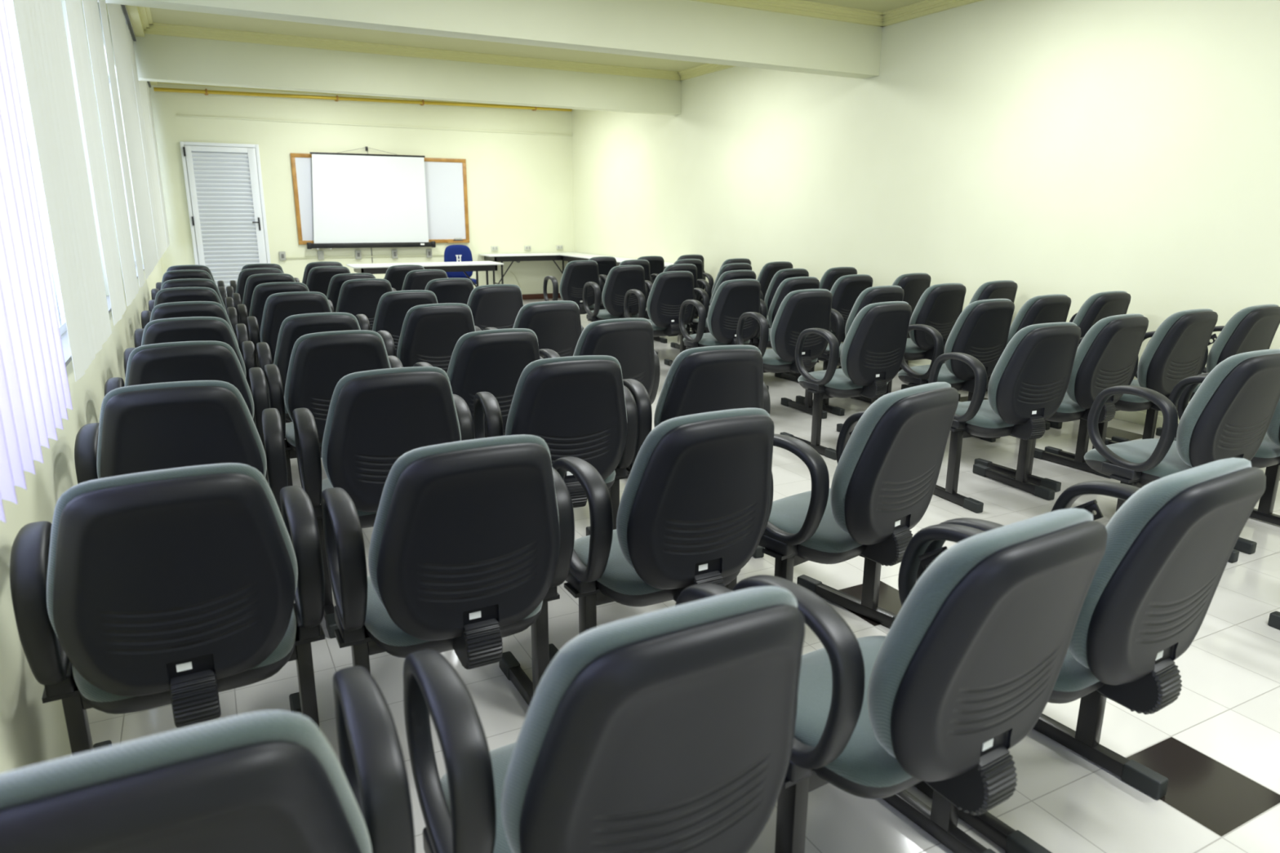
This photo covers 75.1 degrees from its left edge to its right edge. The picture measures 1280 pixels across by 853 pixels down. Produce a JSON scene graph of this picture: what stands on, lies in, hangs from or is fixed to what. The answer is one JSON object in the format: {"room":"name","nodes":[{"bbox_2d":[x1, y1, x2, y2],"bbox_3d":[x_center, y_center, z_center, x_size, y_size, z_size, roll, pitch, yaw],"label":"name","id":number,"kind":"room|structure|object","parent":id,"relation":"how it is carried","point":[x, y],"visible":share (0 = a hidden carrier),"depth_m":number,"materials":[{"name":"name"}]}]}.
{"room":"lecture room","nodes":[
{"label":"lecture room","id":0,"kind":"room"},
{"bbox_2d":[0,0,163,773],"bbox_3d":[-2.528,-1.069,3.490,0.220,3.130,17.960,-7,16,-27],"label":"wall","id":1,"kind":"structure","parent":0,"point":[33,731],"depth_m":2.19,"materials":[{"name":"paint"}]},
{"bbox_2d":[4,0,111,366],"bbox_3d":[-2.062,-1.025,2.582,0.220,1.740,5.550,-7,16,-27],"label":"window","id":2,"kind":"structure","parent":1,"relation":"in","point":[33,152],"depth_m":3.42,"materials":[{"name":"white paint"}]},
{"bbox_2d":[0,0,72,523],"bbox_3d":[-0.779,-0.770,0.643,0.066,2.048,2.520,-7,16,-27],"label":"vertical blind","id":3,"kind":"object","parent":2,"relation":"attached to","point":[35,396],"visible":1,"depth_m":1.57,"materials":[{"name":"white fabric"}]},
{"bbox_2d":[12,0,145,381],"bbox_3d":[-2.318,-1.508,3.506,0.056,2.048,3.610,-7,16,-27],"label":"vertical blind","id":4,"kind":"object","parent":2,"relation":"attached to","point":[40,24],"visible":1,"depth_m":2.74,"materials":[{"name":"white fabric"}]},
{"bbox_2d":[108,77,144,278],"bbox_3d":[-4.251,-2.074,6.647,0.220,1.740,3.280,-7,16,-27],"label":"window","id":5,"kind":"structure","parent":1,"relation":"in","point":[108,77],"depth_m":8.00,"materials":[{"name":"white paint"}]},
{"bbox_2d":[106,3,162,279],"bbox_3d":[-4.033,-2.331,6.692,0.056,2.048,3.351,-7,16,-27],"label":"vertical blind","id":6,"kind":"object","parent":5,"relation":"attached to","point":[122,33],"visible":0.97,"depth_m":6.31,"materials":[{"name":"white fabric"}]},
{"bbox_2d":[138,80,169,255],"bbox_3d":[-5.656,-3.108,9.706,0.056,2.048,3.212,-7,16,-27],"label":"vertical blind","id":7,"kind":"object","parent":1,"relation":"attached to","point":[144,86],"visible":0.74,"depth_m":9.46,"materials":[{"name":"white fabric"}]},
{"bbox_2d":[148,83,573,294],"bbox_3d":[-3.899,-3.433,12.717,6.755,3.130,0.200,-7,16,-27],"label":"wall","id":8,"kind":"structure","parent":0,"point":[520,186],"depth_m":12.57,"materials":[{"name":"paint"}]},
{"bbox_2d":[179,141,271,295],"bbox_3d":[-5.761,-2.763,11.699,0.970,2.320,0.124,-7,16,-27],"label":"door","id":9,"kind":"structure","parent":8,"relation":"in","point":[228,222],"depth_m":11.63,"materials":[{"name":"white paint"}]},
{"bbox_2d":[150,81,573,110],"bbox_3d":[-3.069,-4.499,10.816,6.155,0.115,3.360,-7,16,-27],"label":"trim","id":10,"kind":"structure","parent":8,"relation":"attached to","point":[153,83],"depth_m":11.80,"materials":[{"name":"beige paint"}]},
{"bbox_2d":[153,87,572,111],"bbox_3d":[-3.754,-4.788,12.247,5.921,0.145,0.141,-7,16,-27],"label":"curtain rod","id":11,"kind":"object","parent":8,"relation":"attached to","point":[206,91],"visible":0.93,"depth_m":11.99,"materials":[{"name":"gold metal"}]},
{"bbox_2d":[285,254,444,258],"bbox_3d":[-3.961,-2.610,12.770,2.800,0.018,0.018,-7,16,-27],"label":"conduit","id":12,"kind":"object","parent":8,"relation":"attached to","point":[415,255],"visible":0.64,"depth_m":12.61,"materials":[{"name":"beige plastic"}]},
{"bbox_2d":[306,146,435,249],"bbox_3d":[-4.045,-3.414,12.448,1.880,1.475,0.136,-7,16,-27],"label":"projection screen","id":13,"kind":"object","parent":8,"relation":"attached to","point":[360,200],"visible":1,"depth_m":12.42,"materials":[{"name":"white fabric"}]},
{"bbox_2d":[176,115,572,136],"bbox_3d":[-3.663,-4.482,12.444,5.750,0.020,0.022,-7,16,-27],"label":"trim","id":14,"kind":"structure","parent":8,"relation":"attached to","point":[190,116],"depth_m":12.24,"materials":[{"name":"paint"}]},
{"bbox_2d":[289,152,469,244],"bbox_3d":[-3.846,-3.415,12.579,2.550,1.275,0.095,-7,16,-27],"label":"whiteboard","id":15,"kind":"object","parent":8,"relation":"attached to","point":[446,179],"visible":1,"depth_m":12.94,"materials":[{"name":"white ceramic"}]},
{"bbox_2d":[521,293,560,299],"bbox_3d":[-3.210,-2.014,13.326,4.700,0.085,0.020,-7,16,-27],"label":"baseboard","id":16,"kind":"structure","parent":8,"relation":"attached to","point":[529,296],"depth_m":14.06,"materials":[{"name":"brown wood"}]},
{"bbox_2d":[150,0,924,71],"bbox_3d":[0.306,-2.996,4.519,6.755,0.120,18.560,-7,16,-27],"label":"ceiling","id":17,"kind":"structure","parent":0,"point":[158,15],"depth_m":8.42,"materials":[{"name":"beige paint"}]},
{"bbox_2d":[128,33,681,115],"bbox_3d":[-2.247,-3.926,9.333,6.155,0.485,0.200,-7,16,-27],"label":"beam","id":18,"kind":"structure","parent":17,"relation":"attached to","point":[158,58],"depth_m":9.01,"materials":[{"name":"paint"}]},
{"bbox_2d":[81,0,882,79],"bbox_3d":[-0.590,-3.127,6.256,6.155,0.495,0.210,-7,16,-27],"label":"beam","id":19,"kind":"structure","parent":17,"relation":"attached to","point":[684,30],"depth_m":6.38,"materials":[{"name":"paint"}]},
{"bbox_2d":[70,297,1279,852],"bbox_3d":[0.291,0.143,5.321,6.755,0.100,18.560,-7,16,-27],"label":"floor","id":20,"kind":"structure","parent":0,"point":[1216,746],"depth_m":2.42,"materials":[{"name":"tile"}]},
{"bbox_2d":[9,462,324,755],"bbox_3d":[-1.047,0.473,1.932,0.580,0.928,0.659,-8,16,-28],"label":"chair","id":21,"kind":"object","parent":20,"relation":"on","point":[180,588],"visible":0.97,"depth_m":1.67,"materials":[{"name":"black plastic"}]},
{"bbox_2d":[74,380,288,515],"bbox_3d":[-1.477,0.258,2.764,0.580,0.928,0.659,-6,16,-24],"label":"chair","id":22,"kind":"object","parent":20,"relation":"on","point":[155,426],"visible":0.45,"depth_m":2.44,"materials":[{"name":"black plastic"}]},
{"bbox_2d":[104,340,269,484],"bbox_3d":[-1.869,0.067,3.507,0.580,0.928,0.659,-7,16,-27],"label":"chair","id":23,"kind":"object","parent":20,"relation":"on","point":[203,360],"visible":0.27,"depth_m":3.17,"materials":[{"name":"black plastic"}]},
{"bbox_2d":[151,269,226,308],"bbox_3d":[-3.973,-0.939,7.403,0.580,0.928,0.659,-7,16,-27],"label":"chair","id":24,"kind":"object","parent":20,"relation":"on","point":[188,273],"visible":0.17,"depth_m":7.05,"materials":[{"name":"black plastic"}]},
{"bbox_2d":[141,286,238,340],"bbox_3d":[-3.094,-0.522,5.788,0.580,0.928,0.659,-7,16,-27],"label":"chair","id":25,"kind":"object","parent":20,"relation":"on","point":[193,293],"visible":0.18,"depth_m":5.44,"materials":[{"name":"black plastic"}]},
{"bbox_2d":[155,264,224,290],"bbox_3d":[-4.311,-1.106,8.053,0.580,0.928,0.659,-7,16,-27],"label":"chair","id":26,"kind":"object","parent":20,"relation":"on","point":[220,283],"visible":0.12,"depth_m":7.72,"materials":[{"name":"black plastic"}]},
{"bbox_2d":[123,316,257,424],"bbox_3d":[-2.251,-0.123,4.243,0.580,0.928,0.659,-7,16,-27],"label":"chair","id":27,"kind":"object","parent":20,"relation":"on","point":[186,328],"visible":0.2,"depth_m":3.90,"materials":[{"name":"black plastic"}]},
{"bbox_2d":[133,301,248,378],"bbox_3d":[-2.612,-0.298,4.920,0.580,0.928,0.659,-7,16,-27],"label":"chair","id":28,"kind":"object","parent":20,"relation":"on","point":[184,308],"visible":0.22,"depth_m":4.58,"materials":[{"name":"black plastic"}]},
{"bbox_2d":[148,278,234,314],"bbox_3d":[-3.452,-0.700,6.478,0.580,0.928,0.659,-7,16,-27],"label":"chair","id":29,"kind":"object","parent":20,"relation":"on","point":[184,282],"visible":0.12,"depth_m":6.14,"materials":[{"name":"black plastic"}]},
{"bbox_2d":[0,666,415,852],"bbox_3d":[-0.611,0.686,1.104,0.580,0.928,0.659,-7,16,-27],"label":"chair","id":30,"kind":"object","parent":20,"relation":"on","point":[264,781],"visible":1,"depth_m":0.79,"materials":[{"name":"black plastic"}]},
{"bbox_2d":[226,267,283,304],"bbox_3d":[-3.464,-1.006,7.676,0.580,0.928,0.659,-7,16,-27],"label":"chair","id":31,"kind":"object","parent":20,"relation":"on","point":[244,274],"visible":0.18,"depth_m":7.30,"materials":[{"name":"black plastic"}]},
{"bbox_2d":[229,263,284,293],"bbox_3d":[-3.749,-1.172,8.321,0.580,0.928,0.659,-7,16,-27],"label":"chair","id":32,"kind":"object","parent":20,"relation":"on","point":[233,282],"visible":0.11,"depth_m":7.97,"materials":[{"name":"black plastic"}]},
{"bbox_2d":[231,273,295,324],"bbox_3d":[-3.096,-0.841,7.038,0.580,0.928,0.659,-7,16,-27],"label":"chair","id":33,"kind":"object","parent":20,"relation":"on","point":[252,281],"visible":0.16,"depth_m":6.67,"materials":[{"name":"black plastic"}]},
{"bbox_2d":[237,281,309,338],"bbox_3d":[-2.654,-0.628,6.210,0.580,0.928,0.659,-7,16,-27],"label":"chair","id":34,"kind":"object","parent":20,"relation":"on","point":[261,292],"visible":0.12,"depth_m":5.84,"materials":[{"name":"black plastic"}]},
{"bbox_2d":[246,291,332,367],"bbox_3d":[-2.253,-0.447,5.508,0.580,0.928,0.659,-7,16,-27],"label":"chair","id":35,"kind":"object","parent":20,"relation":"on","point":[277,306],"visible":0.2,"depth_m":5.16,"materials":[{"name":"black plastic"}]},
{"bbox_2d":[256,312,360,422],"bbox_3d":[-1.698,-0.170,4.436,0.580,0.928,0.659,-7,16,-27],"label":"chair","id":36,"kind":"object","parent":20,"relation":"on","point":[292,327],"visible":0.14,"depth_m":4.07,"materials":[{"name":"black plastic"}]},
{"bbox_2d":[293,261,342,284],"bbox_3d":[-3.284,-1.261,8.678,0.580,0.928,0.659,-7,16,-27],"label":"chair","id":37,"kind":"object","parent":20,"relation":"on","point":[310,265],"visible":0.08,"depth_m":8.30,"materials":[{"name":"black plastic"}]},
{"bbox_2d":[306,266,351,296],"bbox_3d":[-2.971,-1.082,7.980,0.580,0.928,0.659,-7,16,-27],"label":"chair","id":38,"kind":"object","parent":20,"relation":"on","point":[318,279],"visible":0.12,"depth_m":7.61,"materials":[{"name":"black plastic"}]},
{"bbox_2d":[263,329,403,486],"bbox_3d":[-1.379,-0.010,3.817,0.580,0.928,0.659,-7,16,-27],"label":"chair","id":39,"kind":"object","parent":20,"relation":"on","point":[318,361],"visible":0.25,"depth_m":3.49,"materials":[{"name":"black plastic"}]},
{"bbox_2d":[326,272,375,312],"bbox_3d":[-2.451,-0.856,7.108,0.580,0.928,0.659,-7,16,-27],"label":"chair","id":40,"kind":"object","parent":20,"relation":"on","point":[335,283],"visible":0.05,"depth_m":6.72,"materials":[{"name":"black plastic"}]},
{"bbox_2d":[328,278,392,330],"bbox_3d":[-2.164,-0.713,6.553,0.580,0.928,0.659,-7,16,-27],"label":"chair","id":41,"kind":"object","parent":20,"relation":"on","point":[356,296],"visible":0.16,"depth_m":6.21,"materials":[{"name":"black plastic"}]},
{"bbox_2d":[292,366,475,638],"bbox_3d":[-0.906,0.203,2.993,0.580,0.928,0.659,-7,16,-27],"label":"chair","id":42,"kind":"object","parent":20,"relation":"on","point":[375,417],"visible":0.58,"depth_m":2.69,"materials":[{"name":"black plastic"}]},
{"bbox_2d":[355,289,438,356],"bbox_3d":[-1.595,-0.478,5.642,0.580,0.928,0.659,-7,16,-27],"label":"chair","id":43,"kind":"object","parent":20,"relation":"on","point":[393,307],"visible":0.2,"depth_m":5.28,"materials":[{"name":"black plastic"}]},
{"bbox_2d":[384,264,424,290],"bbox_3d":[-2.341,-1.145,8.238,0.580,0.928,0.659,-7,16,-27],"label":"chair","id":44,"kind":"object","parent":20,"relation":"on","point":[395,275],"visible":0.05,"depth_m":7.86,"materials":[{"name":"black plastic"}]},
{"bbox_2d":[391,269,448,291],"bbox_3d":[-1.978,-0.976,7.586,0.580,0.928,0.659,-7,16,-27],"label":"chair","id":45,"kind":"object","parent":20,"relation":"on","point":[414,279],"visible":0.07,"depth_m":7.21,"materials":[{"name":"black plastic"}]},
{"bbox_2d":[346,261,503,287],"bbox_3d":[-2.879,-1.833,11.303,1.970,0.740,0.620,-7,16,-27],"label":"folding table","id":46,"kind":"object","parent":20,"relation":"on","point":[462,266],"visible":0.48,"depth_m":11.12,"materials":[{"name":"white laminate"}]},
{"bbox_2d":[377,302,481,373],"bbox_3d":[-1.215,-0.282,4.884,0.580,0.928,0.659,-7,16,-27],"label":"chair","id":47,"kind":"object","parent":20,"relation":"on","point":[430,333],"visible":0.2,"depth_m":4.55,"materials":[{"name":"black plastic"}]},
{"bbox_2d":[320,434,574,706],"bbox_3d":[-0.486,0.417,2.161,0.580,0.928,0.659,-7,16,-27],"label":"chair","id":48,"kind":"object","parent":20,"relation":"on","point":[472,541],"visible":0.91,"depth_m":1.89,"materials":[{"name":"black plastic"}]},
{"bbox_2d":[424,277,474,304],"bbox_3d":[-1.560,-0.735,6.651,0.580,0.928,0.659,-7,16,-27],"label":"chair","id":49,"kind":"object","parent":20,"relation":"on","point":[453,290],"visible":0.11,"depth_m":6.29,"materials":[{"name":"black plastic"}]},
{"bbox_2d":[444,244,476,284],"bbox_3d":[-2.583,-2.166,12.183,0.554,0.950,0.599,-7,16,-27],"label":"swivel chair","id":50,"kind":"object","parent":20,"relation":"on","point":[452,253],"visible":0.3,"depth_m":12.28,"materials":[{"name":"blue fabric"}]},
{"bbox_2d":[413,328,543,437],"bbox_3d":[-0.728,-0.026,3.890,0.580,0.928,0.659,-7,16,-28],"label":"chair","id":51,"kind":"object","parent":20,"relation":"on","point":[493,362],"visible":0.23,"depth_m":3.55,"materials":[{"name":"black plastic"}]},
{"bbox_2d":[466,284,524,330],"bbox_3d":[-1.113,-0.596,6.112,0.580,0.928,0.659,-7,16,-27],"label":"chair","id":52,"kind":"object","parent":20,"relation":"on","point":[498,306],"visible":0.23,"depth_m":5.77,"materials":[{"name":"black plastic"}]},
{"bbox_2d":[478,252,585,284],"bbox_3d":[-1.739,-2.443,13.658,1.660,0.765,0.580,-7,16,-27],"label":"folding table","id":53,"kind":"object","parent":20,"relation":"on","point":[553,256],"visible":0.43,"depth_m":13.33,"materials":[{"name":"white laminate"}]},
{"bbox_2d":[483,300,584,359],"bbox_3d":[-0.626,-0.319,5.040,0.580,0.928,0.659,-7,16,-27],"label":"chair","id":54,"kind":"object","parent":20,"relation":"on","point":[557,326],"visible":0.29,"depth_m":4.71,"materials":[{"name":"black plastic"}]},
{"bbox_2d":[473,355,637,536],"bbox_3d":[-0.326,0.142,3.241,0.580,0.928,0.659,-5,15,-21],"label":"chair","id":55,"kind":"object","parent":20,"relation":"on","point":[582,407],"visible":0.59,"depth_m":2.95,"materials":[{"name":"black plastic"}]},
{"bbox_2d":[542,260,602,322],"bbox_3d":[-0.725,-1.362,9.117,0.580,0.928,0.659,-7,16,-27],"label":"chair","id":56,"kind":"object","parent":20,"relation":"on","point":[576,273],"visible":0.58,"depth_m":8.83,"materials":[{"name":"black plastic"}]},
{"bbox_2d":[538,317,660,476],"bbox_3d":[-0.216,-0.121,4.271,0.580,0.928,0.659,-7,16,-27],"label":"chair","id":57,"kind":"object","parent":20,"relation":"on","point":[630,340],"visible":0.27,"depth_m":3.94,"materials":[{"name":"black plastic"}]},
{"bbox_2d":[588,256,617,300],"bbox_3d":[-0.550,-1.564,9.912,0.580,0.928,0.659,-7,16,-27],"label":"chair","id":58,"kind":"object","parent":20,"relation":"on","point":[605,264],"visible":0.1,"depth_m":9.57,"materials":[{"name":"black plastic"}]},
{"bbox_2d":[403,582,804,852],"bbox_3d":[-0.059,0.615,1.394,0.580,0.928,0.659,-7,16,-28],"label":"chair","id":59,"kind":"object","parent":20,"relation":"on","point":[669,730],"visible":1,"depth_m":1.08,"materials":[{"name":"black plastic"}]},
{"bbox_2d":[582,265,648,322],"bbox_3d":[-0.237,-1.158,8.328,0.580,0.928,0.659,-7,16,-27],"label":"chair","id":60,"kind":"object","parent":20,"relation":"on","point":[620,279],"visible":0.66,"depth_m":8.05,"materials":[{"name":"black plastic"}]},
{"bbox_2d":[560,253,674,268],"bbox_3d":[-0.310,-2.074,12.240,0.500,0.765,3.300,-7,16,-27],"label":"folding table","id":61,"kind":"object","parent":20,"relation":"on","point":[566,257],"visible":0.27,"depth_m":12.91,"materials":[{"name":"white laminate"}]},
{"bbox_2d":[599,259,653,309],"bbox_3d":[-0.172,-1.408,9.309,0.580,0.928,0.659,-7,16,-27],"label":"chair","id":62,"kind":"object","parent":20,"relation":"on","point":[645,264],"visible":0.19,"depth_m":9.00,"materials":[{"name":"black plastic"}]},
{"bbox_2d":[637,255,664,283],"bbox_3d":[0.006,-1.609,10.100,0.580,0.928,0.659,-7,16,-27],"label":"chair","id":63,"kind":"object","parent":20,"relation":"on","point":[656,263],"visible":0.13,"depth_m":9.77,"materials":[{"name":"black plastic"}]},
{"bbox_2d":[623,271,696,365],"bbox_3d":[0.191,-0.954,7.537,0.580,0.928,0.659,-7,16,-27],"label":"chair","id":64,"kind":"object","parent":20,"relation":"on","point":[668,291],"visible":0.74,"depth_m":7.26,"materials":[{"name":"black plastic"}]},
{"bbox_2d":[548,408,773,664],"bbox_3d":[0.067,0.350,2.431,0.580,0.928,0.659,-7,16,-27],"label":"chair","id":65,"kind":"object","parent":20,"relation":"on","point":[695,505],"visible":0.89,"depth_m":2.15,"materials":[{"name":"black plastic"}]},
{"bbox_2d":[644,263,699,355],"bbox_3d":[0.290,-1.218,8.571,0.580,0.928,0.659,-7,16,-27],"label":"chair","id":66,"kind":"object","parent":20,"relation":"on","point":[691,268],"visible":0.2,"depth_m":8.28,"materials":[{"name":"black plastic"}]},
{"bbox_2d":[650,258,704,343],"bbox_3d":[0.417,-1.450,9.481,0.580,0.928,0.659,-7,16,-27],"label":"chair","id":67,"kind":"object","parent":20,"relation":"on","point":[698,263],"visible":0.17,"depth_m":9.23,"materials":[{"name":"black plastic"}]},
{"bbox_2d":[676,254,705,318],"bbox_3d":[0.506,-1.704,10.480,0.580,0.928,0.659,-7,16,-27],"label":"chair","id":68,"kind":"object","parent":20,"relation":"on","point":[700,257],"visible":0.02,"depth_m":10.11,"materials":[{"name":"black plastic"}]},
{"bbox_2d":[622,345,770,558],"bbox_3d":[0.218,0.080,3.491,0.580,0.928,0.659,-5,15,-19],"label":"chair","id":69,"kind":"object","parent":20,"relation":"on","point":[708,379],"visible":0.36,"depth_m":3.15,"materials":[{"name":"black plastic"}]},
{"bbox_2d":[679,279,761,348],"bbox_3d":[0.650,-0.732,6.676,0.580,0.928,0.659,-7,16,-27],"label":"chair","id":70,"kind":"object","parent":20,"relation":"on","point":[732,299],"visible":0.73,"depth_m":6.40,"materials":[{"name":"black plastic"}]},
{"bbox_2d":[689,257,751,333],"bbox_3d":[0.975,-1.494,9.664,0.580,0.928,0.659,-7,16,-27],"label":"chair","id":71,"kind":"object","parent":20,"relation":"on","point":[708,276],"visible":0.15,"depth_m":9.34,"materials":[{"name":"black plastic"}]},
{"bbox_2d":[688,270,755,333],"bbox_3d":[0.758,-0.994,7.703,0.580,0.928,0.659,-7,16,-27],"label":"chair","id":72,"kind":"object","parent":20,"relation":"on","point":[733,274],"visible":0.16,"depth_m":7.38,"materials":[{"name":"black plastic"}]},
{"bbox_2d":[694,262,751,317],"bbox_3d":[0.860,-1.256,8.733,0.580,0.928,0.659,-7,16,-27],"label":"chair","id":73,"kind":"object","parent":20,"relation":"on","point":[736,266],"visible":0.15,"depth_m":8.39,"materials":[{"name":"black plastic"}]},
{"bbox_2d":[756,261,792,301],"bbox_3d":[1.337,-1.339,9.067,0.580,0.928,0.659,-7,16,-27],"label":"chair","id":74,"kind":"object","parent":20,"relation":"on","point":[769,269],"visible":0.09,"depth_m":8.69,"materials":[{"name":"black plastic"}]},
{"bbox_2d":[748,268,808,345],"bbox_3d":[1.279,-1.056,7.955,0.580,0.928,0.659,-7,16,-27],"label":"chair","id":75,"kind":"object","parent":20,"relation":"on","point":[782,274],"visible":0.09,"depth_m":7.59,"materials":[{"name":"black plastic"}]},
{"bbox_2d":[736,288,832,418],"bbox_3d":[1.017,-0.523,5.865,0.580,0.928,0.659,-6,16,-25],"label":"chair","id":76,"kind":"object","parent":20,"relation":"on","point":[800,310],"visible":0.81,"depth_m":5.59,"materials":[{"name":"black plastic"}]},
{"bbox_2d":[751,276,819,391],"bbox_3d":[1.161,-0.798,6.947,0.580,0.928,0.659,-7,16,-27],"label":"chair","id":77,"kind":"object","parent":20,"relation":"on","point":[787,286],"visible":0.15,"depth_m":6.61,"materials":[{"name":"black plastic"}]},
{"bbox_2d":[784,274,872,376],"bbox_3d":[1.666,-0.868,7.228,0.580,0.928,0.659,-7,16,-27],"label":"chair","id":78,"kind":"object","parent":20,"relation":"on","point":[846,289],"visible":0.28,"depth_m":6.88,"materials":[{"name":"black plastic"}]},
{"bbox_2d":[819,266,857,291],"bbox_3d":[1.794,-1.121,8.219,0.580,0.928,0.659,-7,16,-27],"label":"chair","id":79,"kind":"object","parent":20,"relation":"on","point":[831,275],"visible":0.11,"depth_m":7.83,"materials":[{"name":"black plastic"}]},
{"bbox_2d":[779,301,911,459],"bbox_3d":[1.285,-0.321,5.082,0.580,0.928,0.659,-8,16,-28],"label":"chair","id":80,"kind":"object","parent":20,"relation":"on","point":[873,350],"visible":0.97,"depth_m":4.83,"materials":[{"name":"black plastic"}]},
{"bbox_2d":[795,285,904,416],"bbox_3d":[1.585,-0.594,6.153,0.580,0.928,0.659,-7,16,-27],"label":"chair","id":81,"kind":"object","parent":20,"relation":"on","point":[878,294],"visible":0.19,"depth_m":5.85,"materials":[{"name":"black plastic"}]},
{"bbox_2d":[758,382,959,627],"bbox_3d":[0.646,0.276,2.731,0.580,0.928,0.659,-11,18,-38],"label":"chair","id":82,"kind":"object","parent":20,"relation":"on","point":[885,478],"visible":0.88,"depth_m":2.48,"materials":[{"name":"black plastic"}]},
{"bbox_2d":[838,272,931,371],"bbox_3d":[2.220,-0.916,7.427,0.580,0.928,0.659,-7,16,-27],"label":"chair","id":83,"kind":"object","parent":20,"relation":"on","point":[913,285],"visible":0.14,"depth_m":7.08,"materials":[{"name":"black plastic"}]},
{"bbox_2d":[732,507,1107,852],"bbox_3d":[0.504,0.543,1.687,0.580,0.928,0.659,-9,17,-31],"label":"chair","id":84,"kind":"object","parent":20,"relation":"on","point":[973,655],"visible":0.85,"depth_m":1.41,"materials":[{"name":"black plastic"}]},
{"bbox_2d":[885,283,966,394],"bbox_3d":[2.114,-0.651,6.389,0.580,0.928,0.659,-7,16,-27],"label":"chair","id":85,"kind":"object","parent":20,"relation":"on","point":[940,306],"visible":0.51,"depth_m":6.09,"materials":[{"name":"black plastic"}]},
{"bbox_2d":[897,298,1014,442],"bbox_3d":[1.963,-0.365,5.265,0.580,0.928,0.659,-7,16,-27],"label":"chair","id":86,"kind":"object","parent":20,"relation":"on","point":[980,331],"visible":0.62,"depth_m":4.98,"materials":[{"name":"black plastic"}]},
{"bbox_2d":[912,280,1017,399],"bbox_3d":[2.619,-0.722,6.672,0.580,0.928,0.659,-7,16,-27],"label":"chair","id":87,"kind":"object","parent":20,"relation":"on","point":[1002,289],"visible":0.12,"depth_m":6.29,"materials":[{"name":"black plastic"}]},
{"bbox_2d":[928,322,1081,513],"bbox_3d":[1.802,-0.093,4.200,0.580,0.928,0.659,-6,16,-23],"label":"chair","id":88,"kind":"object","parent":20,"relation":"on","point":[1028,383],"visible":0.91,"depth_m":3.96,"materials":[{"name":"black plastic"}]},
{"bbox_2d":[987,293,1071,438],"bbox_3d":[2.457,-0.440,5.567,0.580,0.928,0.659,-7,16,-27],"label":"chair","id":89,"kind":"object","parent":20,"relation":"on","point":[1055,308],"visible":0.2,"depth_m":5.20,"materials":[{"name":"black plastic"}]},
{"bbox_2d":[973,313,1148,492],"bbox_3d":[2.310,-0.175,4.528,0.580,0.928,0.659,-8,16,-29],"label":"chair","id":90,"kind":"object","parent":20,"relation":"on","point":[1106,357],"visible":0.51,"depth_m":4.25,"materials":[{"name":"black plastic"}]},
{"bbox_2d":[1045,290,1130,429],"bbox_3d":[2.981,-0.501,5.815,0.580,0.928,0.659,-7,16,-27],"label":"chair","id":91,"kind":"object","parent":20,"relation":"on","point":[1100,305],"visible":0.22,"depth_m":5.45,"materials":[{"name":"black plastic"}]},
{"bbox_2d":[913,457,1266,852],"bbox_3d":[0.998,0.468,1.990,0.580,0.928,0.659,-9,17,-31],"label":"chair","id":92,"kind":"object","parent":20,"relation":"on","point":[1171,542],"visible":0.52,"depth_m":1.70,"materials":[{"name":"black plastic"}]},
{"bbox_2d":[1044,308,1217,458],"bbox_3d":[2.834,-0.236,4.776,0.580,0.928,0.659,-7,16,-28],"label":"chair","id":93,"kind":"object","parent":20,"relation":"on","point":[1175,351],"visible":0.51,"depth_m":4.48,"materials":[{"name":"black plastic"}]},
{"bbox_2d":[1084,348,1279,563],"bbox_3d":[2.194,0.104,3.433,0.580,0.928,0.659,-7,16,-25],"label":"chair","id":94,"kind":"object","parent":20,"relation":"on","point":[1231,412],"visible":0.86,"depth_m":3.16,"materials":[{"name":"black plastic"}]},
{"bbox_2d":[1111,304,1279,442],"bbox_3d":[3.376,-0.295,5.017,0.580,0.928,0.659,-7,16,-28],"label":"chair","id":95,"kind":"object","parent":20,"relation":"on","point":[1252,328],"visible":0.22,"depth_m":4.68,"materials":[{"name":"black plastic"}]},
{"bbox_2d":[1173,372,1279,554],"bbox_3d":[2.759,0.030,3.732,0.580,0.928,0.659,-7,16,-27],"label":"chair","id":96,"kind":"object","parent":20,"relation":"on","point":[1268,455],"visible":0.19,"depth_m":3.66,"materials":[{"name":"black plastic"}]},
{"bbox_2d":[1267,611,1279,630],"bbox_3d":[2.607,0.300,2.672,0.580,0.928,0.659,-7,16,-27],"label":"chair","id":97,"kind":"object","parent":20,"relation":"on","point":[1274,617],"visible":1,"depth_m":2.93,"materials":[{"name":"black plastic"}]},
{"bbox_2d":[572,0,1279,419],"bbox_3d":[3.116,-1.773,6.348,0.200,3.130,17.960,-7,16,-27],"label":"wall","id":98,"kind":"structure","parent":0,"point":[1079,150],"depth_m":6.55,"materials":[{"name":"paint"}]},
{"bbox_2d":[105,3,734,80],"bbox_3d":[-1.419,-3.708,7.751,6.155,0.115,3.380,-7,16,-27],"label":"trim","id":99,"kind":"structure","parent":98,"relation":"attached to","point":[140,17],"depth_m":8.88,"materials":[{"name":"beige paint"}]},
{"bbox_2d":[690,0,982,26],"bbox_3d":[1.958,-2.090,1.478,6.155,0.115,10.810,-7,16,-27],"label":"trim","id":100,"kind":"structure","parent":98,"relation":"attached to","point":[798,7],"depth_m":7.04,"materials":[{"name":"beige paint"}]},
{"bbox_2d":[907,362,1179,427],"bbox_3d":[3.017,-0.283,6.667,0.020,0.085,17.940,-7,16,-27],"label":"baseboard","id":101,"kind":"structure","parent":98,"relation":"attached to","point":[1137,417],"depth_m":5.83,"materials":[{"name":"paint"}]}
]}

